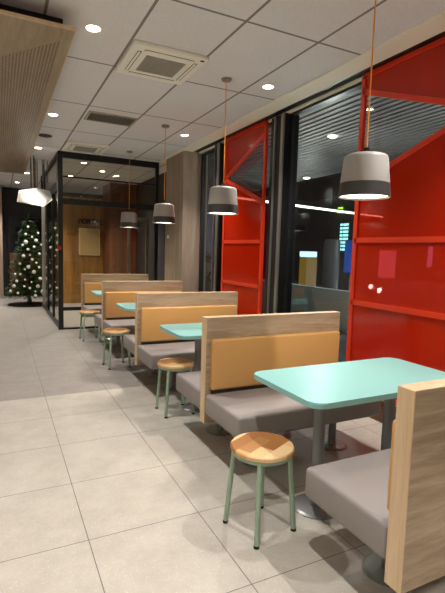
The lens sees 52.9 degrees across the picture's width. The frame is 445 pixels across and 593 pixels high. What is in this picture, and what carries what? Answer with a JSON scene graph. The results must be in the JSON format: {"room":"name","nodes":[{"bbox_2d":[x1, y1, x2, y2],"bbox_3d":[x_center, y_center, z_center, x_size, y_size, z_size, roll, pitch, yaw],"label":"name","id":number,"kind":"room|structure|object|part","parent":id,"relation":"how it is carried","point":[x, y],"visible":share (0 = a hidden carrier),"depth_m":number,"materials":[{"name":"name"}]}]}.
{"room":"eatery","nodes":[
{"label":"eatery","id":0,"kind":"room"},
{"bbox_2d":[0,185,3,297],"bbox_3d":[-6.728,-1.510,12.226,1.290,3.090,0.550,-1,6,-26],"label":"wall pillar","id":1,"kind":"structure","parent":0,"point":[1,235],"depth_m":12.28,"materials":[{"name":"laminate"}]},
{"bbox_2d":[41,152,57,326],"bbox_3d":[-3.558,-1.116,9.245,0.100,3.090,3.155,-1,6,-26],"label":"wall","id":2,"kind":"structure","parent":0,"point":[49,211],"depth_m":9.09,"materials":[{"name":"clear glass"}]},
{"bbox_3d":[-4.242,-0.929,10.630,0.080,2.400,0.080,-1,6,-26],"label":"post","id":3,"kind":"part","parent":2,"relation":"part of","materials":[{"name":"silver metal"}]},
{"bbox_3d":[-3.544,-0.832,9.228,0.008,2.370,3.055,-1,6,-26],"label":"glass pane","id":4,"kind":"part","parent":2,"relation":"part of","materials":[{"name":"clear glass"}]},
{"bbox_3d":[-3.498,-2.374,9.073,0.008,0.430,3.055,-1,6,-26],"label":"glass pane","id":5,"kind":"part","parent":2,"relation":"part of","materials":[{"name":"clear glass"}]},
{"bbox_2d":[2,187,102,295],"bbox_3d":[-6.734,-1.546,12.584,7.200,3.090,0.100,-1,6,-26],"label":"wall","id":6,"kind":"structure","parent":0,"point":[10,205],"depth_m":12.83,"materials":[{"name":"grey paint"}]},
{"bbox_2d":[6,214,41,295],"bbox_3d":[-5.667,-1.190,13.057,1.120,2.350,0.080,-1,6,-26],"label":"door","id":7,"kind":"structure","parent":6,"relation":"in","point":[13,221],"depth_m":12.88,"materials":[{"name":"black glass"}]},
{"bbox_3d":[-5.647,-1.772,12.994,0.980,1.020,0.010,-1,6,-26],"label":"pane","id":8,"kind":"part","parent":7,"relation":"part of","materials":[{"name":"clear glass"}]},
{"bbox_3d":[-5.679,-0.692,13.102,0.980,1.150,0.030,-1,6,-26],"label":"panel","id":9,"kind":"part","parent":7,"relation":"part of","materials":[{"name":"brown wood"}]},
{"bbox_2d":[63,196,103,302],"bbox_3d":[-3.747,-1.203,11.756,1.200,2.750,0.100,-1,6,-26],"label":"wall","id":10,"kind":"structure","parent":0,"point":[74,264],"depth_m":11.68,"materials":[{"name":"brown wood"}]},
{"bbox_2d":[79,228,99,255],"bbox_3d":[-3.504,-1.434,11.774,0.540,0.700,0.035,-1,6,-26],"label":"framed poster","id":11,"kind":"object","parent":10,"relation":"attached to","point":[89,239],"visible":1,"depth_m":11.76,"materials":[{"name":"beige paper"}]},
{"bbox_2d":[78,219,102,224],"bbox_3d":[-3.460,-1.961,11.744,0.627,0.131,0.024,-1,6,-26],"label":"wall sign","id":12,"kind":"object","parent":10,"relation":"attached to","point":[79,220],"visible":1,"depth_m":11.71,"materials":[{"name":"black"}]},
{"bbox_2d":[57,151,158,329],"bbox_3d":[-2.060,-0.965,8.193,1.800,3.090,0.080,-1,6,-26],"label":"wall","id":13,"kind":"structure","parent":0,"point":[60,154],"depth_m":7.92,"materials":[{"name":"black metal"}]},
{"bbox_2d":[158,11,444,162],"bbox_3d":[1.285,-1.997,3.558,0.220,0.112,10.800,-1,6,-26],"label":"trim","id":14,"kind":"structure","parent":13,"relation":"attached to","point":[435,25],"depth_m":4.03,"materials":[{"name":"beige paint"}]},
{"bbox_2d":[103,182,135,273],"bbox_3d":[-2.713,-1.348,11.806,0.700,3.090,0.900,-1,6,-26],"label":"wall","id":15,"kind":"structure","parent":0,"point":[115,241],"depth_m":11.36,"materials":[{"name":"brown wood"}]},
{"bbox_2d":[136,172,165,280],"bbox_3d":[-1.611,-1.172,10.382,0.080,3.090,4.450,-1,6,-26],"label":"wall","id":16,"kind":"structure","parent":0,"point":[145,194],"depth_m":10.43,"materials":[{"name":"grey paint"}]},
{"bbox_2d":[165,151,207,291],"bbox_3d":[-0.664,-0.945,7.903,0.440,3.190,0.850,-1,6,-26],"label":"wall column","id":17,"kind":"structure","parent":0,"point":[183,169],"depth_m":7.52,"materials":[{"name":"laminate"}]},
{"bbox_2d":[199,76,363,153],"bbox_3d":[1.807,-1.936,3.151,0.130,0.122,9.600,-1,6,-26],"label":"trim","id":18,"kind":"structure","parent":17,"relation":"attached to","point":[358,80],"depth_m":4.63,"materials":[{"name":"beige paint"}]},
{"bbox_2d":[0,296,444,592],"bbox_3d":[-3.061,0.899,5.205,7.120,0.080,17.000,-1,6,-26],"label":"floor","id":19,"kind":"structure","parent":0,"point":[101,491],"depth_m":2.73,"materials":[{"name":"tile"}]},
{"bbox_2d":[4,213,42,306],"bbox_3d":[-4.789,-0.935,11.097,1.233,2.288,1.206,5,7,31],"label":"tree","id":20,"kind":"object","parent":19,"relation":"on","point":[26,260],"visible":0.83,"depth_m":10.97,"materials":[{"name":"green plant"}]},
{"bbox_2d":[79,309,100,340],"bbox_3d":[-2.127,0.458,7.172,0.336,0.461,0.336,-3,7,-39],"label":"round stool","id":21,"kind":"object","parent":19,"relation":"on","point":[89,311],"visible":0.99,"depth_m":7.11,"materials":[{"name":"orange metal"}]},
{"bbox_3d":[-2.285,0.458,7.216,0.063,0.418,0.027,3,6,15],"label":"leg","id":22,"kind":"part","parent":21,"relation":"part of","materials":[{"name":"green metal"}]},
{"bbox_3d":[-2.171,0.482,7.015,0.027,0.418,0.063,3,6,15],"label":"leg","id":23,"kind":"part","parent":21,"relation":"part of","materials":[{"name":"green metal"}]},
{"bbox_3d":[-2.120,0.242,7.150,0.336,0.026,0.336,3,6,15],"label":"seat","id":24,"kind":"part","parent":21,"relation":"part of","materials":[{"name":"brown wood"}]},
{"bbox_2d":[91,291,115,338],"bbox_3d":[-1.549,0.299,7.464,1.170,0.750,0.630,-1,6,-26],"label":"dining table","id":25,"kind":"object","parent":19,"relation":"on","point":[97,293],"visible":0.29,"depth_m":7.25,"materials":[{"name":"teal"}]},
{"bbox_2d":[81,274,147,331],"bbox_3d":[-1.859,0.109,8.035,1.215,0.996,0.596,-1,6,-26],"label":"bench","id":26,"kind":"object","parent":19,"relation":"on","point":[89,282],"visible":0.29,"depth_m":8.01,"materials":[{"name":"brown wood"}]},
{"bbox_3d":[-1.849,0.240,8.011,1.205,0.150,0.518,-1,6,-26],"label":"seat","id":27,"kind":"part","parent":26,"relation":"part of","materials":[{"name":"grey leather"}]},
{"bbox_2d":[84,283,101,302],"bbox_3d":[-1.938,-0.072,8.194,1.150,0.370,0.051,-1,6,-26],"label":"cushion","id":28,"kind":"object","parent":26,"relation":"on","point":[89,297],"depth_m":7.97,"materials":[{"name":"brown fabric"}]},
{"bbox_2d":[102,327,130,369],"bbox_3d":[-1.322,0.642,5.583,0.336,0.461,0.336,-2,7,-35],"label":"round stool","id":29,"kind":"object","parent":19,"relation":"on","point":[117,331],"visible":1,"depth_m":5.54,"materials":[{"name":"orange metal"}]},
{"bbox_3d":[-1.482,0.643,5.622,0.063,0.418,0.027,3,6,13],"label":"leg","id":30,"kind":"part","parent":29,"relation":"part of","materials":[{"name":"green metal"}]},
{"bbox_3d":[-1.361,0.666,5.426,0.027,0.418,0.063,3,6,13],"label":"leg","id":31,"kind":"part","parent":29,"relation":"part of","materials":[{"name":"green metal"}]},
{"bbox_3d":[-1.315,0.425,5.561,0.336,0.026,0.336,3,6,13],"label":"seat","id":32,"kind":"part","parent":29,"relation":"part of","materials":[{"name":"brown wood"}]},
{"bbox_3d":[-1.284,0.636,5.743,0.027,0.418,0.063,3,6,13],"label":"leg","id":33,"kind":"part","parent":29,"relation":"part of","materials":[{"name":"green metal"}]},
{"bbox_3d":[-1.163,0.660,5.546,0.063,0.418,0.027,3,6,13],"label":"leg","id":34,"kind":"part","parent":29,"relation":"part of","materials":[{"name":"green metal"}]},
{"bbox_2d":[116,303,145,365],"bbox_3d":[-0.758,0.482,5.880,1.170,0.750,0.630,-1,6,-26],"label":"dining table","id":35,"kind":"object","parent":19,"relation":"on","point":[130,307],"visible":0.15,"depth_m":5.64,"materials":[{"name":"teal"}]},
{"bbox_2d":[127,217,148,273],"bbox_3d":[-1.778,-0.592,9.416,0.440,2.120,0.060,-1,6,-26],"label":"door","id":36,"kind":"structure","parent":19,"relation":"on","point":[138,218],"depth_m":9.37,"materials":[{"name":"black metal"}]},
{"bbox_2d":[95,281,182,354],"bbox_3d":[-1.183,0.266,6.682,1.215,0.996,1.116,-1,6,-26],"label":"bench","id":37,"kind":"object","parent":19,"relation":"on","point":[113,292],"visible":0.39,"depth_m":6.45,"materials":[{"name":"brown wood"}]},
{"bbox_3d":[-1.324,0.362,6.959,1.205,0.150,0.518,-1,6,-26],"label":"seat","id":38,"kind":"part","parent":37,"relation":"part of","materials":[{"name":"grey plastic"}]},
{"bbox_3d":[-1.596,0.581,6.836,0.056,0.288,0.056,-1,6,-26],"label":"leg","id":39,"kind":"part","parent":37,"relation":"part of","materials":[{"name":"grey metal"}]},
{"bbox_3d":[-1.058,0.423,6.427,1.205,0.150,0.518,-1,6,-26],"label":"seat","id":40,"kind":"part","parent":37,"relation":"part of","materials":[{"name":"grey plastic"}]},
{"bbox_3d":[-1.178,0.157,6.672,1.211,0.774,0.076,-1,6,-26],"label":"panel","id":41,"kind":"part","parent":37,"relation":"part of","materials":[{"name":"brown wood"}]},
{"bbox_2d":[105,291,181,317],"bbox_3d":[-1.147,0.111,6.610,1.150,0.370,0.051,-1,6,-26],"label":"cushion","id":42,"kind":"object","parent":37,"relation":"on","point":[111,297],"depth_m":6.42,"materials":[{"name":"brown fabric"}]},
{"bbox_2d":[155,358,194,417],"bbox_3d":[-0.431,0.821,4.070,0.336,0.461,0.336,0,6,-17],"label":"round stool","id":43,"kind":"object","parent":19,"relation":"on","point":[167,364],"visible":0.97,"depth_m":3.99,"materials":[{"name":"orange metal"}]},
{"bbox_3d":[-0.587,0.820,4.122,0.063,0.418,0.027,4,6,18],"label":"leg","id":44,"kind":"part","parent":43,"relation":"part of","materials":[{"name":"green metal"}]},
{"bbox_3d":[-0.483,0.844,3.916,0.027,0.418,0.063,4,6,18],"label":"leg","id":45,"kind":"part","parent":43,"relation":"part of","materials":[{"name":"green metal"}]},
{"bbox_3d":[-0.424,0.604,4.048,0.336,0.026,0.336,4,6,18],"label":"seat","id":46,"kind":"part","parent":43,"relation":"part of","materials":[{"name":"brown wood"}]},
{"bbox_3d":[-0.379,0.816,4.226,0.027,0.418,0.063,4,6,18],"label":"leg","id":47,"kind":"part","parent":43,"relation":"part of","materials":[{"name":"green metal"}]},
{"bbox_3d":[-0.276,0.840,4.019,0.063,0.418,0.027,4,6,18],"label":"leg","id":48,"kind":"part","parent":43,"relation":"part of","materials":[{"name":"green metal"}]},
{"bbox_2d":[123,291,237,391],"bbox_3d":[-0.392,0.449,5.098,1.215,0.996,1.116,-1,6,-26],"label":"bench","id":49,"kind":"object","parent":19,"relation":"on","point":[149,344],"visible":0.49,"depth_m":4.86,"materials":[{"name":"brown wood"}]},
{"bbox_3d":[-0.533,0.545,5.375,1.205,0.150,0.518,-1,6,-26],"label":"seat","id":50,"kind":"part","parent":49,"relation":"part of","materials":[{"name":"grey leather"}]},
{"bbox_3d":[-0.267,0.606,4.843,1.205,0.150,0.518,-1,6,-26],"label":"seat","id":51,"kind":"part","parent":49,"relation":"part of","materials":[{"name":"grey plastic"}]},
{"bbox_3d":[-0.549,0.824,4.739,0.056,0.288,0.056,-1,6,-26],"label":"leg","id":52,"kind":"part","parent":49,"relation":"part of","materials":[{"name":"grey metal"}]},
{"bbox_3d":[-0.387,0.340,5.088,1.211,0.774,0.076,-1,6,-26],"label":"panel","id":53,"kind":"part","parent":49,"relation":"part of","materials":[{"name":"brown wood"}]},
{"bbox_2d":[140,305,236,341],"bbox_3d":[-0.356,0.294,5.026,1.150,0.370,0.051,-1,6,-26],"label":"cushion","id":54,"kind":"object","parent":49,"relation":"on","point":[151,316],"depth_m":4.89,"materials":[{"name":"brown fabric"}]},
{"bbox_2d":[160,323,201,412],"bbox_3d":[0.033,0.665,4.296,1.170,0.750,0.630,-1,6,-26],"label":"dining table","id":55,"kind":"object","parent":19,"relation":"on","point":[186,331],"visible":0.26,"depth_m":4.12,"materials":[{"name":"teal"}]},
{"bbox_3d":[-0.231,0.683,4.166,0.068,0.700,0.068,-1,6,-26],"label":"leg","id":56,"kind":"part","parent":55,"relation":"part of","materials":[{"name":"grey metal"}]},
{"bbox_2d":[223,432,295,549],"bbox_3d":[0.203,1.009,2.387,0.336,0.461,0.336,-3,7,-40],"label":"round stool","id":57,"kind":"object","parent":19,"relation":"on","point":[259,449],"visible":1,"depth_m":2.34,"materials":[{"name":"brown wood"}]},
{"bbox_3d":[0.041,1.011,2.412,0.063,0.418,0.027,3,6,8],"label":"leg","id":58,"kind":"part","parent":57,"relation":"part of","materials":[{"name":"green metal"}]},
{"bbox_3d":[0.178,1.034,2.226,0.027,0.418,0.063,3,6,8],"label":"leg","id":59,"kind":"part","parent":57,"relation":"part of","materials":[{"name":"green metal"}]},
{"bbox_3d":[0.210,0.792,2.365,0.336,0.026,0.336,3,6,8],"label":"seat","id":60,"kind":"part","parent":57,"relation":"part of","materials":[{"name":"brown wood"}]},
{"bbox_3d":[0.227,1.003,2.549,0.027,0.418,0.063,3,6,8],"label":"leg","id":61,"kind":"part","parent":57,"relation":"part of","materials":[{"name":"green metal"}]},
{"bbox_3d":[0.365,1.025,2.364,0.063,0.418,0.027,3,6,8],"label":"leg","id":62,"kind":"part","parent":57,"relation":"part of","materials":[{"name":"green metal"}]},
{"bbox_2d":[176,311,380,467],"bbox_3d":[0.399,0.631,3.514,1.215,0.996,1.116,-1,6,-26],"label":"bench","id":63,"kind":"object","parent":19,"relation":"on","point":[226,392],"visible":0.73,"depth_m":3.27,"materials":[{"name":"brown wood"}]},
{"bbox_3d":[0.258,0.728,3.791,1.205,0.150,0.518,-1,6,-26],"label":"seat","id":64,"kind":"part","parent":63,"relation":"part of","materials":[{"name":"grey leather"}]},
{"bbox_3d":[0.405,0.523,3.504,1.211,0.774,0.076,-1,6,-26],"label":"panel","id":65,"kind":"part","parent":63,"relation":"part of","materials":[{"name":"brown wood"}]},
{"bbox_2d":[210,331,339,389],"bbox_3d":[0.435,0.477,3.442,1.150,0.370,0.051,-1,6,-26],"label":"cushion","id":66,"kind":"object","parent":63,"relation":"on","point":[235,359],"depth_m":3.34,"materials":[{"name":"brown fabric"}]},
{"bbox_3d":[0.524,0.789,3.259,1.205,0.150,0.518,-1,6,-26],"label":"seat","id":67,"kind":"part","parent":63,"relation":"part of","materials":[{"name":"grey plastic"}]},
{"bbox_3d":[0.851,0.994,3.458,0.056,0.288,0.056,-1,6,-26],"label":"leg","id":68,"kind":"part","parent":63,"relation":"part of","materials":[{"name":"grey metal"}]},
{"bbox_2d":[254,358,444,519],"bbox_3d":[0.817,0.848,2.709,1.170,0.750,0.630,-1,6,-26],"label":"dining table","id":69,"kind":"object","parent":19,"relation":"on","point":[321,387],"visible":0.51,"depth_m":2.57,"materials":[{"name":"teal laminate"}]},
{"bbox_3d":[0.553,0.867,2.579,0.068,0.700,0.068,-1,6,-26],"label":"leg","id":70,"kind":"part","parent":69,"relation":"part of","materials":[{"name":"grey metal"}]},
{"bbox_3d":[1.041,0.857,2.821,0.068,0.700,0.068,-1,6,-26],"label":"leg","id":71,"kind":"part","parent":69,"relation":"part of","materials":[{"name":"grey metal"}]},
{"bbox_2d":[305,379,444,592],"bbox_3d":[1.075,0.788,2.162,1.215,0.996,0.596,-1,6,-26],"label":"bench","id":72,"kind":"object","parent":19,"relation":"on","point":[392,500],"visible":1,"depth_m":1.69,"materials":[{"name":"brown wood"}]},
{"bbox_3d":[1.050,0.911,2.207,1.205,0.150,0.518,-1,6,-26],"label":"seat","id":73,"kind":"part","parent":72,"relation":"part of","materials":[{"name":"grey plastic"}]},
{"bbox_3d":[0.777,1.130,2.084,0.056,0.288,0.056,-1,6,-26],"label":"leg","id":74,"kind":"part","parent":72,"relation":"part of","materials":[{"name":"grey metal"}]},
{"bbox_2d":[387,419,395,509],"bbox_3d":[1.169,0.646,1.973,1.150,0.370,0.051,-1,6,-26],"label":"cushion","id":75,"kind":"object","parent":72,"relation":"on","point":[393,425],"depth_m":1.73,"materials":[{"name":"brown fabric"}]},
{"bbox_3d":[1.196,0.706,1.920,1.211,0.774,0.076,-1,6,-26],"label":"panel","id":76,"kind":"part","parent":72,"relation":"part of","materials":[{"name":"brown wood"}]},
{"bbox_2d":[0,0,444,194],"bbox_3d":[-2.931,-2.264,4.905,7.200,0.100,17.000,-1,6,-26],"label":"ceiling","id":77,"kind":"structure","parent":0,"point":[285,45],"depth_m":3.85,"materials":[{"name":"tile"}]},
{"bbox_2d":[17,155,51,206],"bbox_3d":[-3.444,-2.098,8.197,0.619,0.921,0.711,-1,6,-26],"label":"hanging fixture","id":78,"kind":"object","parent":77,"relation":"hanging from","point":[34,196],"visible":0.98,"depth_m":8.02,"materials":[{"name":"white"}]},
{"bbox_2d":[0,4,75,173],"bbox_3d":[-3.522,-2.225,5.643,2.197,0.161,6.948,-1,6,-26],"label":"bulkhead","id":79,"kind":"object","parent":77,"relation":"hanging from","point":[34,47],"visible":1,"depth_m":3.84,"materials":[{"name":"brown wood"}]},
{"bbox_2d":[31,160,47,188],"bbox_3d":[-3.573,-2.367,8.730,0.276,0.500,0.816,-1,6,-26],"label":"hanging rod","id":80,"kind":"object","parent":77,"relation":"hanging from","point":[42,160],"visible":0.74,"depth_m":8.63,"materials":[{"name":"grey metal"}]},
{"bbox_2d":[39,134,51,137],"bbox_3d":[-2.620,-2.369,6.599,0.210,0.012,0.210,-1,6,-26],"label":"ceiling speaker","id":81,"kind":"object","parent":77,"relation":"attached to","point":[40,135],"visible":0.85,"depth_m":6.56,"materials":[{"name":"grey plastic"}]},
{"bbox_2d":[62,140,108,154],"bbox_3d":[-2.233,-2.410,7.276,0.640,0.043,0.660,-1,6,-26],"label":"air conditioner","id":82,"kind":"object","parent":77,"relation":"attached to","point":[74,146],"visible":1,"depth_m":7.17,"materials":[{"name":"grey plastic"}]},
{"bbox_2d":[74,146,96,152],"bbox_3d":[-2.233,-2.393,7.278,0.333,0.008,0.327,-1,6,-26],"label":"grille","id":83,"kind":"object","parent":82,"relation":"attached to","point":[77,148],"depth_m":7.25,"materials":[{"name":"beige"}]},
{"bbox_2d":[84,24,101,32],"bbox_3d":[-0.964,-1.995,3.334,0.124,0.005,0.124,-1,6,-26],"label":"recessed light","id":84,"kind":"object","parent":77,"relation":"in","point":[91,28],"visible":1,"depth_m":3.33,"materials":[{"name":"white plastic"}]},
{"bbox_2d":[84,111,137,126],"bbox_3d":[-1.406,-2.235,5.636,0.600,0.015,0.380,-1,6,-26],"label":"ceiling vent","id":85,"kind":"object","parent":77,"relation":"in","point":[91,115],"visible":1,"depth_m":5.62,"materials":[{"name":"grey metal"}]},
{"bbox_2d":[120,151,137,227],"bbox_3d":[-1.576,-1.810,7.567,0.307,1.273,0.307,-1,6,-26],"label":"pendant lamp","id":86,"kind":"object","parent":77,"relation":"hanging from","point":[128,219],"visible":1,"depth_m":7.51,"materials":[{"name":"grey metal"}]},
{"bbox_3d":[-1.590,-1.346,7.614,0.290,0.178,0.290,-1,6,-26],"label":"lamp shade","id":87,"kind":"part","parent":86,"relation":"part of","materials":[{"name":"grey metal"}]},
{"bbox_2d":[115,39,208,84],"bbox_3d":[-0.544,-2.022,3.911,0.640,0.043,0.660,-1,6,-26],"label":"air conditioner","id":88,"kind":"object","parent":77,"relation":"attached to","point":[143,59],"visible":1,"depth_m":3.82,"materials":[{"name":"white plastic"}]},
{"bbox_2d":[137,56,184,77],"bbox_3d":[-0.545,-2.004,3.913,0.333,0.008,0.327,-1,6,-26],"label":"grille","id":89,"kind":"object","parent":88,"relation":"attached to","point":[155,65],"depth_m":3.89,"materials":[{"name":"beige"}]},
{"bbox_2d":[152,124,174,223],"bbox_3d":[-0.767,-1.617,5.937,0.307,1.273,0.307,-1,6,-26],"label":"pendant lamp","id":90,"kind":"object","parent":77,"relation":"hanging from","point":[163,213],"visible":1,"depth_m":5.88,"materials":[{"name":"grey metal"}]},
{"bbox_3d":[-0.781,-1.153,5.983,0.290,0.178,0.290,-1,6,-26],"label":"lamp shade","id":91,"kind":"part","parent":90,"relation":"part of","materials":[{"name":"grey metal"}]},
{"bbox_2d":[207,77,237,214],"bbox_3d":[0.020,-1.438,4.294,0.307,1.273,0.307,-1,6,-26],"label":"pendant lamp","id":92,"kind":"object","parent":77,"relation":"hanging from","point":[222,200],"visible":1,"depth_m":4.23,"materials":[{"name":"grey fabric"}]},
{"bbox_3d":[0.006,-0.974,4.341,0.290,0.178,0.290,-1,6,-26],"label":"lamp shade","id":93,"kind":"part","parent":92,"relation":"part of","materials":[{"name":"white metal"}]},
{"bbox_2d":[262,85,273,89],"bbox_3d":[0.450,-2.061,4.403,0.124,0.005,0.124,-1,6,-26],"label":"recessed light","id":94,"kind":"object","parent":77,"relation":"in","point":[267,87],"visible":1,"depth_m":4.41,"materials":[{"name":"white"}]},
{"bbox_2d":[338,0,390,200],"bbox_3d":[0.877,-1.234,2.656,0.307,1.273,0.307,-1,6,-26],"label":"pendant lamp","id":95,"kind":"object","parent":77,"relation":"hanging from","point":[365,175],"visible":1,"depth_m":2.60,"materials":[{"name":"white metal"}]},
{"bbox_2d":[340,194,386,197],"bbox_3d":[0.859,-0.616,2.718,0.288,0.006,0.288,-1,6,-26],"label":"diffuser","id":96,"kind":"object","parent":95,"relation":"attached to","point":[341,195],"depth_m":2.73,"materials":[{"name":"white plastic"}]},
{"bbox_3d":[0.864,-0.771,2.702,0.290,0.178,0.290,-1,6,-26],"label":"lamp shade","id":97,"kind":"part","parent":95,"relation":"part of","materials":[{"name":"white metal"}]},
{"bbox_2d":[195,31,444,151],"bbox_3d":[1.700,-1.944,3.097,0.110,0.101,9.600,-1,6,-26],"label":"trim","id":98,"kind":"structure","parent":0,"point":[361,73],"depth_m":4.34,"materials":[{"name":"black metal"}]},
{"bbox_2d":[221,120,268,314],"bbox_3d":[0.260,-0.795,6.106,0.032,2.860,1.125,-1,6,-26],"label":"screen","id":99,"kind":"object","parent":98,"relation":"hanging from","point":[242,233],"visible":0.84,"depth_m":6.00,"materials":[{"name":"red metal"}]},
{"bbox_2d":[346,36,444,405],"bbox_3d":[1.491,-0.510,3.641,0.032,2.860,1.185,-1,6,-26],"label":"screen","id":100,"kind":"object","parent":98,"relation":"hanging from","point":[397,294],"visible":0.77,"depth_m":3.64,"materials":[{"name":"red"}]},
{"bbox_2d":[370,401,395,422],"bbox_3d":[1.721,1.077,3.456,0.120,0.200,9.600,-1,6,-26],"label":"wall","id":101,"kind":"structure","parent":0,"point":[379,418],"depth_m":3.96,"materials":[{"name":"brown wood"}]},
{"bbox_2d":[198,148,214,291],"bbox_3d":[-0.211,-0.925,7.272,0.070,2.833,0.650,-1,6,-26],"label":"window","id":102,"kind":"structure","parent":101,"relation":"in","point":[204,155],"depth_m":7.49,"materials":[{"name":"black metal"}]},
{"bbox_2d":[211,143,230,291],"bbox_3d":[-0.040,-0.881,6.891,0.225,2.833,0.180,-1,6,-26],"label":"trim","id":103,"kind":"structure","parent":101,"relation":"attached to","point":[219,147],"depth_m":6.78,"materials":[{"name":"black metal"}]},
{"bbox_2d":[220,122,271,291],"bbox_3d":[0.329,-0.800,6.191,0.070,2.833,1.400,-1,6,-26],"label":"window","id":104,"kind":"structure","parent":101,"relation":"in","point":[270,124],"depth_m":6.81,"materials":[{"name":"black glass"}]},
{"bbox_2d":[264,112,299,313],"bbox_3d":[0.692,-0.712,5.427,0.225,2.833,0.290,-1,6,-26],"label":"trim","id":105,"kind":"structure","parent":101,"relation":"attached to","point":[280,128],"depth_m":5.31,"materials":[{"name":"black metal"}]},
{"bbox_2d":[282,81,361,312],"bbox_3d":[1.447,-0.542,3.953,0.070,2.833,3.030,-1,6,-26],"label":"window","id":106,"kind":"structure","parent":101,"relation":"in","point":[294,116],"depth_m":5.20,"materials":[{"name":"black metal"}]},
{"label":"outside","id":107,"kind":"structure","parent":0,"visible":0},
{"bbox_3d":[2.653,-2.441,5.819,3.780,0.100,16.500,-1,6,-26],"label":"ceiling","id":108,"kind":"structure","parent":107,"visible":0},
{"bbox_2d":[207,88,444,191],"bbox_3d":[2.635,-2.351,5.764,3.575,0.070,16.400,-1,6,-26],"label":"soffit","id":109,"kind":"structure","parent":108,"relation":"attached to","point":[396,126],"depth_m":6.71,"materials":[{"name":"grey metal"}]},
{"bbox_2d":[261,196,353,213],"bbox_3d":[2.848,-2.926,13.924,7.799,0.385,0.100,-3,7,-39],"label":"lamp","id":110,"kind":"object","parent":109,"relation":"hanging from","point":[267,200],"visible":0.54,"depth_m":14.13,"materials":[{"name":"glowing white plastic diffuser"}]},
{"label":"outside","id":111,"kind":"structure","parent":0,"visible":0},
{"bbox_2d":[205,276,346,361],"bbox_3d":[7.654,0.100,17.320,22.880,0.120,36.000,-1,6,-26],"label":"floor","id":112,"kind":"structure","parent":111,"point":[343,335],"depth_m":8.14,"materials":[{"name":"concrete"}]},
{"bbox_2d":[205,253,211,282],"bbox_3d":[-1.024,-1.509,22.903,4.220,1.446,1.786,5,7,33],"label":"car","id":113,"kind":"object","parent":112,"relation":"on","point":[208,255],"visible":0.02,"depth_m":21.67,"materials":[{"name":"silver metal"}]},
{"bbox_2d":[251,174,332,284],"bbox_3d":[6.787,-4.189,26.618,12.000,6.500,5.800,-1,6,-26],"label":"building","id":114,"kind":"structure","parent":112,"relation":"on","point":[312,226],"depth_m":22.28,"materials":[{"name":"brown"}]},
{"bbox_2d":[261,280,349,332],"bbox_3d":[1.428,0.056,11.171,0.100,0.830,5.400,-1,6,-26],"label":"barrier","id":115,"kind":"object","parent":112,"relation":"on","point":[304,298],"visible":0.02,"depth_m":9.71,"materials":[{"name":"tinted glass"},{"name":"grey metal"}]},
{"bbox_2d":[299,251,316,286],"bbox_3d":[2.519,-0.524,13.312,0.420,1.620,0.340,-1,6,-26],"label":"kiosk","id":116,"kind":"object","parent":112,"relation":"on","point":[308,262],"visible":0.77,"depth_m":13.15,"materials":[{"name":"yellow"}]},
{"bbox_2d":[322,239,340,288],"bbox_3d":[2.991,-0.588,12.383,0.440,1.960,0.440,-1,6,-26],"label":"bollard","id":117,"kind":"object","parent":112,"relation":"on","point":[331,257],"visible":0.72,"depth_m":12.18,"materials":[{"name":"grey metal"}]},
{"bbox_2d":[330,172,354,290],"bbox_3d":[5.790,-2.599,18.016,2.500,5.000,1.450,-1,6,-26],"label":"office building","id":118,"kind":"structure","parent":112,"relation":"on","point":[342,224],"depth_m":17.54,"materials":[{"name":"brown"}]},
{"bbox_2d":[343,240,352,290],"bbox_3d":[3.260,-0.485,11.540,0.152,1.940,0.300,-1,6,-26],"label":"sign","id":119,"kind":"object","parent":112,"relation":"on","point":[348,243],"visible":0.58,"depth_m":11.47,"materials":[{"name":"blue paint"}]},
{"bbox_3d":[3.253,-0.057,11.586,0.080,1.080,0.100,-1,6,-26],"label":"post","id":120,"kind":"part","parent":119,"relation":"part of","materials":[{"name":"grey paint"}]}
]}

